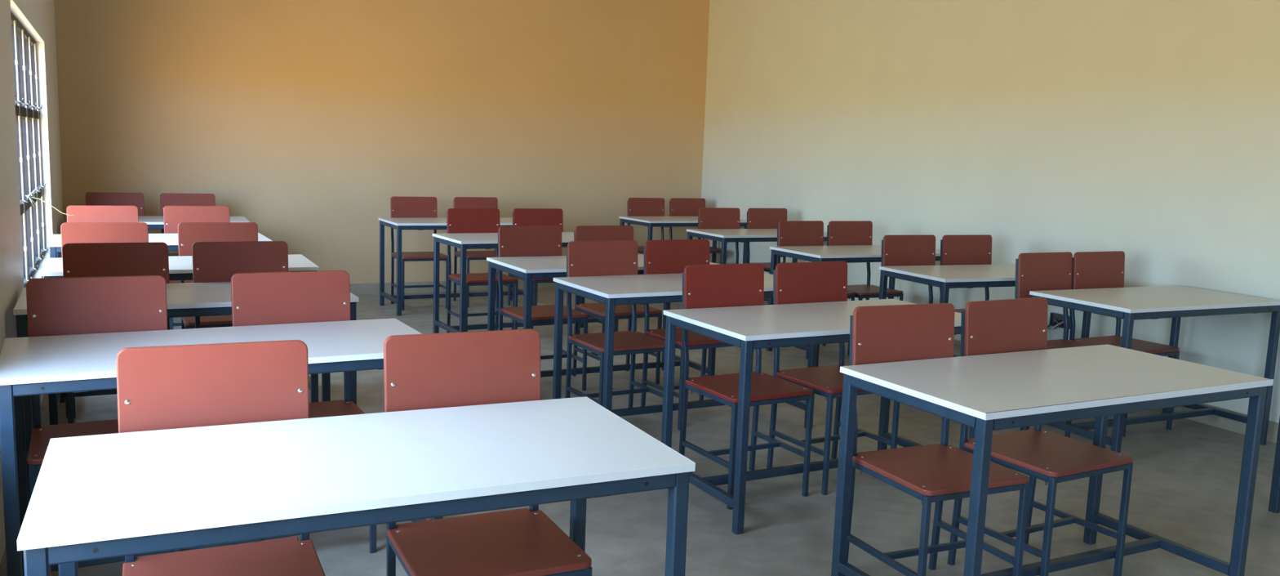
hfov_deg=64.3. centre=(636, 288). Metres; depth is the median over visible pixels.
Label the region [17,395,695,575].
table
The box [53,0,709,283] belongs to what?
wall
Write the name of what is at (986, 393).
table
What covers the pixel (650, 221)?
table
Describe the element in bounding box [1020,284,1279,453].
table
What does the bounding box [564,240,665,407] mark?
chair
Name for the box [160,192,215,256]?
chair
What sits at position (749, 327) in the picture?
table
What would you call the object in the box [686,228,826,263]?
table
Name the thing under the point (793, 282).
chair
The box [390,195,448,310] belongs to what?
chair
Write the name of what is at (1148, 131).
wall
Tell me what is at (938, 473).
chair
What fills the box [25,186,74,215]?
grass stalk
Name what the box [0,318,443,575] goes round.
table
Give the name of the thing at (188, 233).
chair
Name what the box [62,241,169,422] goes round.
chair
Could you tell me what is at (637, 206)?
chair
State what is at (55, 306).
chair
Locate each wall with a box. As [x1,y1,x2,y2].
[0,0,63,564]
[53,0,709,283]
[701,0,1279,422]
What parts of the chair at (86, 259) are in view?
leg, leg, backrest, leg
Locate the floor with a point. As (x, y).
(1185, 477)
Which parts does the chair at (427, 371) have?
leg, backrest, seat frame, seat, leg, leg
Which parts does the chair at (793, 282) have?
leg, backrest, seat, seat frame, leg, leg, leg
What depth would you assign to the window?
5.68 m
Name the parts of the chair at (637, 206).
seat, backrest, leg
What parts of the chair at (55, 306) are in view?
leg, leg, seat frame, seat, backrest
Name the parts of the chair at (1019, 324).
leg, backrest, leg, seat frame, seat, leg, leg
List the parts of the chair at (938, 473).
leg, backrest, leg, seat frame, leg, seat, leg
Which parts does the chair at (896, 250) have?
leg, backrest, leg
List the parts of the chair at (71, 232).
leg, backrest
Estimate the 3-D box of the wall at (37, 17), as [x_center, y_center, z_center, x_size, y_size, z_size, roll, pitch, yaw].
[-1.444,-0.569,1.766,0.200,3.350,14.130,-2,9,-27]
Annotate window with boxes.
[10,11,48,287]
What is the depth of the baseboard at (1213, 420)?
5.56 m
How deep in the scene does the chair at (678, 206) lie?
10.28 m
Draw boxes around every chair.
[26,275,180,551]
[60,222,148,417]
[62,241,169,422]
[66,204,138,222]
[85,191,144,215]
[115,339,325,575]
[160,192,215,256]
[163,205,230,329]
[177,222,257,328]
[191,240,288,328]
[231,270,376,552]
[383,328,591,575]
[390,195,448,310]
[446,208,518,332]
[453,196,511,307]
[497,225,588,390]
[511,208,581,333]
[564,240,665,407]
[572,225,662,383]
[627,197,664,253]
[640,239,734,430]
[669,197,721,263]
[679,262,813,509]
[697,207,740,263]
[746,208,786,303]
[766,260,899,494]
[773,220,854,359]
[822,220,903,345]
[845,302,1029,575]
[880,234,935,303]
[939,234,991,356]
[946,297,1133,575]
[1014,251,1095,437]
[1069,250,1179,436]
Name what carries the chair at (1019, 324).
on the floor
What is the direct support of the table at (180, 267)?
on the floor
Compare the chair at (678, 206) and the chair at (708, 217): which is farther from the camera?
the chair at (678, 206)
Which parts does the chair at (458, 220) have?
leg, leg, backrest, seat frame, seat, leg, leg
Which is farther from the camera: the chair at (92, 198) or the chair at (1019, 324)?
the chair at (92, 198)
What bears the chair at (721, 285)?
on the floor
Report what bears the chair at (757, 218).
on the floor
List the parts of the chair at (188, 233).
leg, seat, seat frame, backrest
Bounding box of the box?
[1047,311,1070,328]
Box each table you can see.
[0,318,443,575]
[13,281,359,502]
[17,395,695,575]
[40,253,319,424]
[47,232,271,257]
[66,215,249,228]
[378,217,537,315]
[432,231,617,333]
[486,253,719,377]
[552,272,817,427]
[618,216,746,263]
[661,298,975,533]
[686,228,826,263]
[766,244,940,366]
[831,343,1273,575]
[878,263,1091,337]
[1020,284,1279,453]
[1267,417,1279,512]
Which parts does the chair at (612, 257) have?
leg, leg, backrest, seat frame, seat, leg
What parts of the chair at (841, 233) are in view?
leg, backrest, leg, leg, seat, seat frame, leg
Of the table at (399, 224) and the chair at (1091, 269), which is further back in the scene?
the table at (399, 224)
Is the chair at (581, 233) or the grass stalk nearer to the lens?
the grass stalk
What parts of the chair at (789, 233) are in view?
leg, backrest, seat, leg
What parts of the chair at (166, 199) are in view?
seat, backrest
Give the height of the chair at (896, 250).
0.929 m
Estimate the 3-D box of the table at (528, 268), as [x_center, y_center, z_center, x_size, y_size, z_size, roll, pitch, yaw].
[-0.201,0.206,5.996,1.233,0.750,0.605,-2,9,-28]
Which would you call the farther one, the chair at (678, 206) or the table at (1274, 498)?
the chair at (678, 206)
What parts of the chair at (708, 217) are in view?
backrest, leg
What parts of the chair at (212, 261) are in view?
leg, backrest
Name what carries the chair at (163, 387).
on the floor
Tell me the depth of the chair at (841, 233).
7.53 m
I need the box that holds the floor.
[0,287,1279,575]
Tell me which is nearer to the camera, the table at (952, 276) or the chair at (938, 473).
the chair at (938, 473)
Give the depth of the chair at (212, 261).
4.58 m
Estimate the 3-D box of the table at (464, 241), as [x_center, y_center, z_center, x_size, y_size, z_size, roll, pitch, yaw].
[-0.803,-0.013,7.436,1.233,0.750,0.605,-2,9,-29]
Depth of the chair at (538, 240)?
6.00 m
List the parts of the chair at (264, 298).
backrest, seat, leg, leg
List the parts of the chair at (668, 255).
leg, backrest, leg, seat, seat frame, leg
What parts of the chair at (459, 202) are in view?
leg, leg, seat frame, seat, backrest, leg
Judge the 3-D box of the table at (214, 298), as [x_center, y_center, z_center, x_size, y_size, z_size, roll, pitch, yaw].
[-1.860,0.384,4.276,1.233,0.752,0.608,-2,9,-28]
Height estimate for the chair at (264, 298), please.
0.929 m
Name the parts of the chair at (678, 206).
leg, backrest, seat frame, seat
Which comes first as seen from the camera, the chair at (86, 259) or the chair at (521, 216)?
the chair at (86, 259)
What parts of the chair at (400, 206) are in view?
leg, leg, backrest, seat frame, seat, leg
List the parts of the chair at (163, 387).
leg, backrest, seat, leg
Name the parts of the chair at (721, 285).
leg, backrest, leg, seat frame, seat, leg, leg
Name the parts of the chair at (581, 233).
leg, leg, backrest, seat frame, seat, leg, leg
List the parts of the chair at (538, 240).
leg, backrest, seat frame, seat, leg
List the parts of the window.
pane, guard rod, pane, pane, pane, guard rod, pane, pane, guard rod, guard rod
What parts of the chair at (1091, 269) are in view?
leg, backrest, leg, leg, seat, seat frame, leg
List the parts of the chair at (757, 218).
leg, backrest, seat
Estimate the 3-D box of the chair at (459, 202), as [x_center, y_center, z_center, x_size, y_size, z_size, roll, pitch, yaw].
[-1.369,-0.336,8.990,0.405,0.929,0.428,-2,9,-27]
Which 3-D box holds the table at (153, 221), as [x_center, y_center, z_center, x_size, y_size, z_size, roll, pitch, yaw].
[-3.653,-0.166,7.835,1.233,0.750,0.605,-2,9,-25]
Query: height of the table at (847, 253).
0.750 m
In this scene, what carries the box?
attached to the wall at (1148, 131)
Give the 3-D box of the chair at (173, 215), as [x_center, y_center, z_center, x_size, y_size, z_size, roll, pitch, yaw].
[-2.859,-0.068,6.669,0.405,0.929,0.428,-2,9,-27]
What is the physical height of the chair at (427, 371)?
0.929 m
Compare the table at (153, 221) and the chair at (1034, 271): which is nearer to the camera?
the chair at (1034, 271)
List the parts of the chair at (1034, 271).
leg, backrest, leg, leg, seat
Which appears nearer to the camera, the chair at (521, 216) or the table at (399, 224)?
the chair at (521, 216)
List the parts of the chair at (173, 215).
leg, seat, backrest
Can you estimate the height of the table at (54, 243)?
0.750 m
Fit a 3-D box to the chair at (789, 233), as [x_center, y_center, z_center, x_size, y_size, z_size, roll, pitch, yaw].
[1.268,-0.010,7.281,0.405,0.929,0.428,-2,9,-29]
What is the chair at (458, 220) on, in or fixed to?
on the floor
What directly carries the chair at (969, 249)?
on the floor
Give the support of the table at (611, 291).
on the floor
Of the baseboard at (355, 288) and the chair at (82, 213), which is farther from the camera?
the baseboard at (355, 288)
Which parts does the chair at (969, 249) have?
leg, seat, backrest, leg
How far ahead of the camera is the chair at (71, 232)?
5.31 m
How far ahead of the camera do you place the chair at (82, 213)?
6.50 m
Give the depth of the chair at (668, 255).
5.42 m
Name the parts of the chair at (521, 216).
leg, leg, seat frame, backrest, seat, leg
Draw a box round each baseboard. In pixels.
[350,278,555,294]
[764,297,1279,443]

